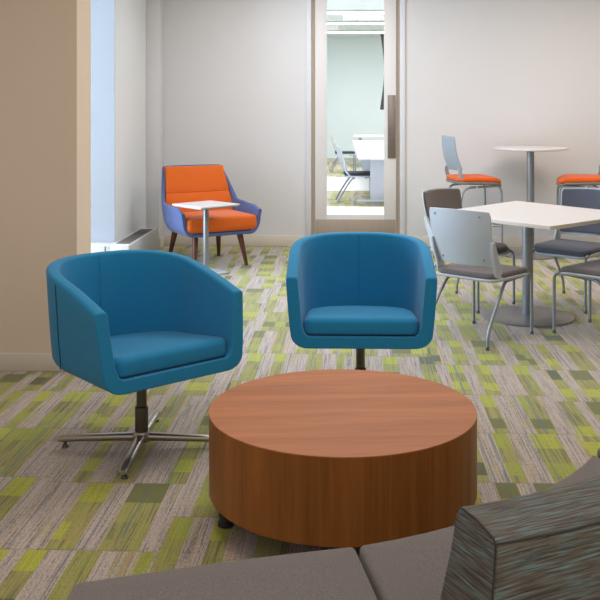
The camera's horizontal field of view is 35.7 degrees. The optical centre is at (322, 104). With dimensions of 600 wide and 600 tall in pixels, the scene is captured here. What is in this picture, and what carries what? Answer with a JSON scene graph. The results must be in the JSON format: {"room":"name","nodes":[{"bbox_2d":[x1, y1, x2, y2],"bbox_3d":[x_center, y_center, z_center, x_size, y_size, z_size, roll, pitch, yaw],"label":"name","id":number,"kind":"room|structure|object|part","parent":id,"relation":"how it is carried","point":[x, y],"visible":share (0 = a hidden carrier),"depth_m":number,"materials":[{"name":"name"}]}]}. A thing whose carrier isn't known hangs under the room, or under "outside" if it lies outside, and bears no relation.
{"room":"office break lounge","nodes":[
{"label":"office break lounge","id":0,"kind":"room"},
{"bbox_2d":[0,0,90,352],"bbox_3d":[-3.346,0.050,5.460,3.930,2.900,0.280,0,0,2],"label":"wall pier","id":1,"kind":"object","parent":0,"point":[45,45],"visible":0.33,"depth_m":5.26,"materials":[{"name":"paint"}]},
{"bbox_2d":[0,353,64,371],"bbox_3d":[-1.772,1.450,5.259,0.792,0.100,0.012,0,0,2],"label":"baseboard","id":2,"kind":"object","parent":1,"relation":"attached to","point":[8,361],"visible":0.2,"depth_m":5.25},
{"bbox_2d":[91,0,145,242],"bbox_3d":[-2.197,0.050,9.222,0.665,2.900,1.480,0,0,2],"label":"wall","id":3,"kind":"structure","parent":0,"point":[130,15],"depth_m":9.02,"materials":[{"name":"white paint"}]},
{"bbox_2d":[91,0,114,241],"bbox_3d":[-2.154,-0.080,8.475,0.524,2.639,0.010,0,0,2],"label":"window","id":4,"kind":"structure","parent":3,"relation":"attached to","point":[102,11],"depth_m":8.46,"materials":[{"name":"blue glass"}]},
{"bbox_2d":[146,0,163,248],"bbox_3d":[-1.773,0.050,9.838,0.140,2.900,0.220,0,0,2],"label":"column","id":5,"kind":"structure","parent":3,"relation":"attached to","point":[154,9],"depth_m":9.73,"materials":[{"name":"white paint"}]},
{"bbox_2d":[0,246,599,599],"bbox_3d":[1.570,1.525,4.138,8.350,0.050,11.380,0,0,2],"label":"floor","id":6,"kind":"structure","parent":0,"point":[68,516],"depth_m":4.35,"materials":[{"name":"carpet"}]},
{"bbox_2d":[91,228,156,252],"bbox_3d":[-2.051,1.371,8.875,0.700,0.257,1.204,0,0,2],"label":"radiator cover","id":7,"kind":"object","parent":6,"relation":"on","point":[142,238],"visible":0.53,"depth_m":8.68,"materials":[{"name":"white metal"}]},
{"bbox_2d":[116,229,152,243],"bbox_3d":[-1.782,1.246,8.858,0.119,0.005,0.980,0,0,2],"label":"grille","id":8,"kind":"object","parent":7,"relation":"attached to","point":[139,235],"depth_m":8.81,"materials":[{"name":"grey metal"}]},
{"bbox_2d":[46,250,242,479],"bbox_3d":[-0.841,1.098,4.133,0.726,0.804,0.738,0,0,-41],"label":"swivel armchair","id":9,"kind":"object","parent":6,"relation":"on","point":[122,322],"visible":0.96,"depth_m":4.08,"materials":[{"name":"teal fabric"}]},
{"bbox_3d":[-0.991,1.453,4.082,0.343,0.041,0.044,0,0,1],"label":"leg","id":10,"kind":"part","parent":9,"relation":"part of","materials":[{"name":"metal"}]},
{"bbox_3d":[-0.796,1.453,3.884,0.044,0.041,0.343,0,0,1],"label":"leg","id":11,"kind":"part","parent":9,"relation":"part of","materials":[{"name":"metal"}]},
{"bbox_3d":[-0.792,1.453,4.277,0.044,0.041,0.343,0,0,1],"label":"leg","id":12,"kind":"part","parent":9,"relation":"part of","materials":[{"name":"metal"}]},
{"bbox_2d":[110,331,225,377],"bbox_3d":[-0.820,1.084,4.110,0.554,0.146,0.635,0,0,-41],"label":"seat cushion","id":13,"kind":"object","parent":9,"relation":"on","point":[136,354],"depth_m":3.93,"materials":[{"name":"teal fabric"}]},
{"bbox_3d":[-0.598,1.453,4.078,0.343,0.041,0.044,0,0,1],"label":"leg","id":14,"kind":"part","parent":9,"relation":"part of","materials":[{"name":"metal"}]},
{"bbox_2d":[172,200,239,274],"bbox_3d":[-1.045,1.191,8.320,0.440,0.618,0.440,0,0,-45],"label":"side table","id":15,"kind":"object","parent":6,"relation":"on","point":[205,206],"visible":0.69,"depth_m":8.30,"materials":[{"name":"white laminate"}]},
{"bbox_2d":[161,164,261,265],"bbox_3d":[-1.121,1.049,8.898,0.802,0.909,0.857,0,0,-30],"label":"lounge armchair","id":16,"kind":"object","parent":6,"relation":"on","point":[203,182],"visible":0.96,"depth_m":8.93,"materials":[{"name":"orange fabric"}]},
{"bbox_3d":[-1.449,1.338,8.984,0.131,0.332,0.061,0,0,25],"label":"leg","id":17,"kind":"part","parent":16,"relation":"part of","materials":[{"name":"brown wood"}]},
{"bbox_3d":[-1.173,1.338,8.504,0.061,0.332,0.130,0,0,5],"label":"leg","id":18,"kind":"part","parent":16,"relation":"part of","materials":[{"name":"brown wood"}]},
{"bbox_2d":[164,165,228,192],"bbox_3d":[-1.246,0.722,9.115,0.659,0.247,0.141,0,0,-30],"label":"cushion","id":19,"kind":"object","parent":16,"relation":"on","point":[203,178],"depth_m":9.08,"materials":[{"name":"orange fabric"}]},
{"bbox_2d":[165,190,232,211],"bbox_3d":[-1.210,0.953,9.051,0.688,0.215,0.131,0,0,-30],"label":"cushion","id":20,"kind":"object","parent":16,"relation":"on","point":[171,196],"depth_m":9.02,"materials":[{"name":"orange fabric"}]},
{"bbox_3d":[-1.032,1.338,9.224,0.061,0.332,0.131,0,0,5],"label":"leg","id":21,"kind":"part","parent":16,"relation":"part of","materials":[{"name":"brown wood"}]},
{"bbox_2d":[182,209,256,233],"bbox_3d":[-1.058,1.089,8.786,0.704,0.152,0.600,0,0,-30],"label":"seat cushion","id":22,"kind":"object","parent":16,"relation":"on","point":[221,221],"depth_m":8.59,"materials":[{"name":"orange fabric"}]},
{"bbox_3d":[-0.756,1.338,8.744,0.130,0.332,0.061,0,0,25],"label":"leg","id":23,"kind":"part","parent":16,"relation":"part of","materials":[{"name":"brown wood"}]},
{"bbox_2d":[68,547,376,599],"bbox_3d":[-0.222,1.278,1.757,0.764,0.444,0.862,0,0,-10],"label":"bench sofa","id":24,"kind":"object","parent":6,"relation":"on","point":[331,574],"visible":1,"depth_m":2.06,"materials":[{"name":"grey fabric"}]},
{"bbox_2d":[209,369,476,547],"bbox_3d":[0.072,1.304,3.420,0.975,0.392,0.975,0,0,-4],"label":"coffee table","id":25,"kind":"object","parent":6,"relation":"on","point":[338,458],"visible":0.91,"depth_m":3.07,"materials":[{"name":"brown wood"}]},
{"bbox_3d":[-0.347,1.446,3.323,0.056,0.109,0.056,0,0,-4],"label":"leg","id":26,"kind":"part","parent":25,"relation":"part of","materials":[{"name":"plastic"}]},
{"bbox_2d":[286,232,436,369],"bbox_3d":[0.189,1.098,4.751,0.726,0.804,0.738,0,0,1],"label":"swivel armchair","id":27,"kind":"object","parent":6,"relation":"on","point":[360,291],"visible":0.84,"depth_m":4.85,"materials":[{"name":"fabric"}]},
{"bbox_2d":[304,306,418,334],"bbox_3d":[0.189,1.084,4.720,0.554,0.146,0.635,0,0,1],"label":"seat cushion","id":28,"kind":"object","parent":27,"relation":"on","point":[318,320],"depth_m":4.42,"materials":[{"name":"teal fabric"}]},
{"bbox_2d":[422,188,514,312],"bbox_3d":[1.083,1.075,7.077,0.480,0.850,0.589,0,0,-44],"label":"cafe chair","id":29,"kind":"object","parent":6,"relation":"on","point":[450,198],"visible":0.34,"depth_m":7.15,"materials":[{"name":"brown plastic"}]},
{"bbox_3d":[1.167,1.302,7.296,0.030,0.396,0.345,0,0,-38],"label":"leg","id":30,"kind":"part","parent":29,"relation":"part of","materials":[{"name":"silver metal"}]},
{"bbox_3d":[1.044,1.294,6.817,0.022,0.411,0.265,0,0,-38],"label":"leg","id":31,"kind":"part","parent":29,"relation":"part of","materials":[{"name":"silver metal"}]},
{"bbox_3d":[1.345,1.294,7.106,0.265,0.411,0.022,0,0,40],"label":"leg","id":32,"kind":"part","parent":29,"relation":"part of","materials":[{"name":"silver metal"}]},
{"bbox_2d":[442,135,502,257],"bbox_3d":[1.464,0.902,9.318,0.538,1.199,0.460,0,0,-13],"label":"bar stool","id":33,"kind":"object","parent":6,"relation":"on","point":[448,142],"visible":0.78,"depth_m":9.15,"materials":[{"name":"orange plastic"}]},
{"bbox_3d":[1.384,1.148,9.090,0.243,0.706,0.025,0,0,-19],"label":"leg","id":34,"kind":"part","parent":33,"relation":"part of","materials":[{"name":"silver metal"}]},
{"bbox_3d":[1.556,1.143,9.542,0.258,0.714,0.029,0,0,-18],"label":"leg","id":35,"kind":"part","parent":33,"relation":"part of","materials":[{"name":"silver metal"}]},
{"bbox_3d":[1.644,1.143,9.151,0.257,0.714,0.046,0,0,-13],"label":"leg","id":36,"kind":"part","parent":33,"relation":"part of","materials":[{"name":"silver metal"}]},
{"bbox_2d":[360,456,599,599],"bbox_3d":[0.544,1.121,2.141,1.236,0.758,0.836,0,0,-34],"label":"curved sofa","id":37,"kind":"object","parent":6,"relation":"on","point":[542,545],"visible":0.96,"depth_m":1.69,"materials":[{"name":"grey fabric"}]},
{"bbox_3d":[0.654,1.052,1.875,1.015,0.616,0.242,0,0,-29],"label":"backrest","id":38,"kind":"part","parent":37,"relation":"part of","materials":[{"name":"teal fabric"}]},
{"bbox_2d":[429,207,533,350],"bbox_3d":[1.013,1.075,6.043,0.480,0.850,0.589,0,0,42],"label":"cafe chair","id":39,"kind":"object","parent":6,"relation":"on","point":[462,238],"visible":0.92,"depth_m":5.85,"materials":[{"name":"grey plastic"}]},
{"bbox_3d":[0.788,1.302,6.109,0.345,0.396,0.030,0,0,-42],"label":"leg","id":40,"kind":"part","parent":39,"relation":"part of","materials":[{"name":"silver metal"}]},
{"bbox_3d":[0.965,1.294,6.301,0.022,0.411,0.265,0,0,36],"label":"leg","id":41,"kind":"part","parent":39,"relation":"part of","materials":[{"name":"silver metal"}]},
{"bbox_3d":[1.105,1.302,5.827,0.030,0.396,0.345,0,0,36],"label":"leg","id":42,"kind":"part","parent":39,"relation":"part of","materials":[{"name":"silver metal"}]},
{"bbox_3d":[1.276,1.294,6.024,0.265,0.411,0.022,0,0,-42],"label":"leg","id":43,"kind":"part","parent":39,"relation":"part of","materials":[{"name":"silver metal"}]},
{"bbox_2d":[460,201,599,326],"bbox_3d":[1.478,1.129,6.604,1.059,0.742,1.135,0,0,-39],"label":"cafe table","id":44,"kind":"object","parent":6,"relation":"on","point":[527,215],"visible":0.87,"depth_m":6.56,"materials":[{"name":"white laminate"}]},
{"bbox_2d":[493,146,568,259],"bbox_3d":[2.070,0.962,9.300,0.740,1.077,0.740,0,0,2],"label":"bar table","id":45,"kind":"object","parent":6,"relation":"on","point":[530,150],"visible":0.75,"depth_m":9.26,"materials":[{"name":"white laminate"}]},
{"bbox_2d":[533,188,599,312],"bbox_3d":[1.912,1.075,7.078,0.480,0.850,0.589,0,0,41],"label":"cafe chair","id":46,"kind":"object","parent":6,"relation":"on","point":[573,197],"visible":0.8,"depth_m":7.17,"materials":[{"name":"grey fabric"}]},
{"bbox_3d":[1.819,1.302,7.293,0.030,0.396,0.345,0,0,36],"label":"leg","id":47,"kind":"part","parent":46,"relation":"part of","materials":[{"name":"silver metal"}]},
{"bbox_3d":[1.962,1.294,6.819,0.022,0.411,0.265,0,0,35],"label":"leg","id":48,"kind":"part","parent":46,"relation":"part of","materials":[{"name":"silver metal"}]},
{"bbox_2d":[552,259,599,332],"bbox_3d":[1.877,1.075,6.083,0.480,0.850,0.589,0,0,-43],"label":"cafe chair","id":49,"kind":"object","parent":6,"relation":"on","point":[589,270],"visible":1,"depth_m":6.08,"materials":[{"name":"grey fabric"}]},
{"bbox_3d":[1.615,1.294,6.056,0.265,0.411,0.022,0,0,40],"label":"leg","id":50,"kind":"part","parent":49,"relation":"part of","materials":[{"name":"silver metal"}]},
{"bbox_3d":[1.918,1.294,6.343,0.022,0.411,0.265,0,0,-37],"label":"leg","id":51,"kind":"part","parent":49,"relation":"part of","materials":[{"name":"silver metal"}]},
{"bbox_3d":[1.792,1.302,5.864,0.030,0.396,0.345,0,0,-38],"label":"leg","id":52,"kind":"part","parent":49,"relation":"part of","materials":[{"name":"silver metal"}]},
{"bbox_2d":[556,165,599,257],"bbox_3d":[2.611,0.902,9.298,0.538,1.199,0.460,0,0,12],"label":"bar stool","id":53,"kind":"object","parent":6,"relation":"on","point":[567,180],"visible":0.79,"depth_m":9.12,"materials":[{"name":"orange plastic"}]},
{"bbox_3d":[2.515,1.143,9.521,0.258,0.714,0.029,0,0,17],"label":"leg","id":54,"kind":"part","parent":53,"relation":"part of","materials":[{"name":"silver metal"}]},
{"bbox_3d":[2.435,1.143,9.131,0.258,0.714,0.029,0,0,6],"label":"leg","id":55,"kind":"part","parent":53,"relation":"part of","materials":[{"name":"silver metal"}]},
{"bbox_2d":[327,37,383,157],"bbox_3d":[2.819,-0.210,26.293,8.200,3.420,0.150,0,0,2],"label":"wall","id":56,"kind":"structure","parent":0,"point":[355,65],"depth_m":26.29,"materials":[{"name":"white paint"}]},
{"bbox_2d":[327,0,383,36],"bbox_3d":[2.536,-1.967,18.188,8.500,0.106,16.370,0,0,2],"label":"ceiling","id":57,"kind":"structure","parent":0,"point":[331,4],"depth_m":20.45,"materials":[{"name":"white"}]},
{"bbox_2d":[327,10,383,13],"bbox_3d":[1.109,-1.885,18.873,4.700,0.059,0.200,0,0,2],"label":"ceiling light","id":58,"kind":"object","parent":57,"relation":"attached to","point":[328,11],"visible":0.12,"depth_m":18.80,"materials":[{"name":"white plastic"}]},
{"bbox_2d":[327,12,383,13],"bbox_3d":[1.109,-1.865,18.873,4.660,0.020,0.170,0,0,2],"label":"diffuser","id":59,"kind":"object","parent":58,"relation":"attached to","point":[327,12],"depth_m":18.86,"materials":[{"name":"white plastic"}]},
{"bbox_2d":[327,21,383,24],"bbox_3d":[1.197,-1.885,21.371,4.700,0.059,0.200,0,0,2],"label":"ceiling light","id":60,"kind":"object","parent":57,"relation":"attached to","point":[328,22],"visible":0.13,"depth_m":21.30,"materials":[{"name":"white plastic"}]},
{"bbox_2d":[327,23,383,24],"bbox_3d":[1.197,-1.865,21.371,4.660,0.020,0.170,0,0,2],"label":"diffuser","id":61,"kind":"object","parent":60,"relation":"attached to","point":[327,23],"depth_m":21.31,"materials":[{"name":"white plastic"}]},
{"bbox_2d":[327,30,383,32],"bbox_3d":[1.287,-1.885,23.970,4.700,0.059,0.200,0,0,2],"label":"ceiling light","id":62,"kind":"object","parent":57,"relation":"attached to","point":[328,31],"visible":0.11,"depth_m":23.89,"materials":[{"name":"white plastic"}]},
{"bbox_2d":[327,32,383,32],"bbox_3d":[1.287,-1.865,23.970,4.660,0.020,0.170,0,0,2],"label":"diffuser","id":63,"kind":"object","parent":62,"relation":"attached to","point":[327,32],"depth_m":23.90,"materials":[{"name":"white plastic"}]},
{"bbox_2d":[327,158,383,206],"bbox_3d":[2.534,1.525,18.113,8.200,0.050,16.220,0,0,2],"label":"floor","id":64,"kind":"structure","parent":0,"point":[347,199],"depth_m":15.62,"materials":[{"name":"carpet"}]},
{"bbox_2d":[329,134,355,172],"bbox_3d":[0.435,1.073,20.899,0.576,0.866,0.480,0,0,-3],"label":"chair","id":65,"kind":"object","parent":64,"relation":"on","point":[350,153],"visible":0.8,"depth_m":20.69,"materials":[{"name":"white plastic"}]},
{"bbox_2d":[335,146,373,202],"bbox_3d":[0.485,1.073,14.499,0.576,0.866,0.480,0,0,-3],"label":"chair","id":66,"kind":"object","parent":64,"relation":"on","point":[349,174],"visible":0.84,"depth_m":14.29,"materials":[{"name":"grey plastic"}]},
{"bbox_3d":[0.331,1.304,14.707,0.289,0.404,0.034,0,0,2],"label":"leg","id":67,"kind":"part","parent":66,"relation":"part of","materials":[{"name":"silver metal"}]},
{"bbox_3d":[0.353,1.304,14.276,0.289,0.404,0.034,0,0,-8],"label":"leg","id":68,"kind":"part","parent":66,"relation":"part of","materials":[{"name":"silver metal"}]},
{"bbox_2d":[327,177,383,213],"bbox_3d":[2.413,1.498,14.665,8.200,0.004,9.320,0,0,2],"label":"floor","id":69,"kind":"structure","parent":64,"relation":"on","point":[333,183],"depth_m":16.50,"materials":[{"name":"white"}]},
{"bbox_2d":[353,140,383,204],"bbox_3d":[1.149,1.127,16.701,1.282,0.745,6.500,0,0,1],"label":"meeting table","id":70,"kind":"object","parent":64,"relation":"on","point":[371,152],"visible":0.41,"depth_m":13.93,"materials":[{"name":"white laminate"}]},
{"bbox_3d":[0.973,1.105,19.454,0.320,0.630,0.060,0,0,1],"label":"leg","id":71,"kind":"part","parent":70,"relation":"part of","materials":[{"name":"grey plastic"}]},
{"bbox_3d":[0.867,1.105,13.956,0.320,0.630,0.060,0,0,1],"label":"leg","id":72,"kind":"part","parent":70,"relation":"part of","materials":[{"name":"grey plastic"}]},
{"bbox_2d":[354,135,383,166],"bbox_3d":[1.420,1.127,23.000,1.320,0.745,1.400,0,0,2],"label":"meeting table","id":73,"kind":"object","parent":64,"relation":"on","point":[360,137],"visible":0.43,"depth_m":22.34,"materials":[{"name":"white laminate"}]},
{"bbox_2d":[164,0,599,236],"bbox_3d":[1.772,0.050,9.924,8.350,2.900,0.200,0,0,2],"label":"wall","id":74,"kind":"structure","parent":0,"point":[485,75],"depth_m":9.85,"materials":[{"name":"white paint"}]},
{"bbox_2d":[160,235,164,248],"bbox_3d":[-1.697,1.442,9.828,0.012,0.115,0.206,0,0,2],"label":"baseboard","id":75,"kind":"structure","parent":74,"relation":"attached to","point":[162,238],"depth_m":9.82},
{"bbox_2d":[315,0,395,233],"bbox_3d":[0.346,0.145,9.911,0.860,2.690,0.057,0,0,2],"label":"door","id":76,"kind":"structure","parent":74,"relation":"in","point":[324,222],"depth_m":9.89,"materials":[{"name":"beige wood"}]},
{"bbox_3d":[0.340,0.145,9.917,0.617,2.690,0.045,0,0,2],"label":"rail","id":77,"kind":"part","parent":76,"relation":"part of","materials":[{"name":"beige wood"}]},
{"bbox_3d":[0.343,1.347,9.891,0.845,0.265,0.006,0,0,2],"label":"kick plate","id":78,"kind":"part","parent":76,"relation":"part of","materials":[{"name":"metal"}]},
{"bbox_3d":[0.728,0.230,9.875,0.085,0.670,0.012,0,0,2],"label":"push plate","id":79,"kind":"part","parent":76,"relation":"part of","materials":[{"name":"silver metal"}]},
{"bbox_2d":[306,0,404,235],"bbox_3d":[0.348,0.100,9.964,1.050,2.800,0.220,0,0,2],"label":"trim","id":80,"kind":"structure","parent":74,"relation":"attached to","point":[308,2],"depth_m":9.87,"materials":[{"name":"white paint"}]},
{"bbox_2d":[165,235,599,247],"bbox_3d":[2.051,1.442,9.807,7.785,0.115,0.014,0,0,2],"label":"baseboard","id":81,"kind":"structure","parent":74,"relation":"attached to","point":[181,240],"depth_m":9.89,"materials":[{"name":"grey"}]},
{"bbox_2d":[380,34,383,109],"bbox_3d":[1.387,-0.710,20.030,0.325,1.620,0.060,0,0,0],"label":"drape","id":82,"kind":"object","parent":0,"point":[382,35],"visible":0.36,"depth_m":20.00,"materials":[{"name":"black fabric"}]}
]}

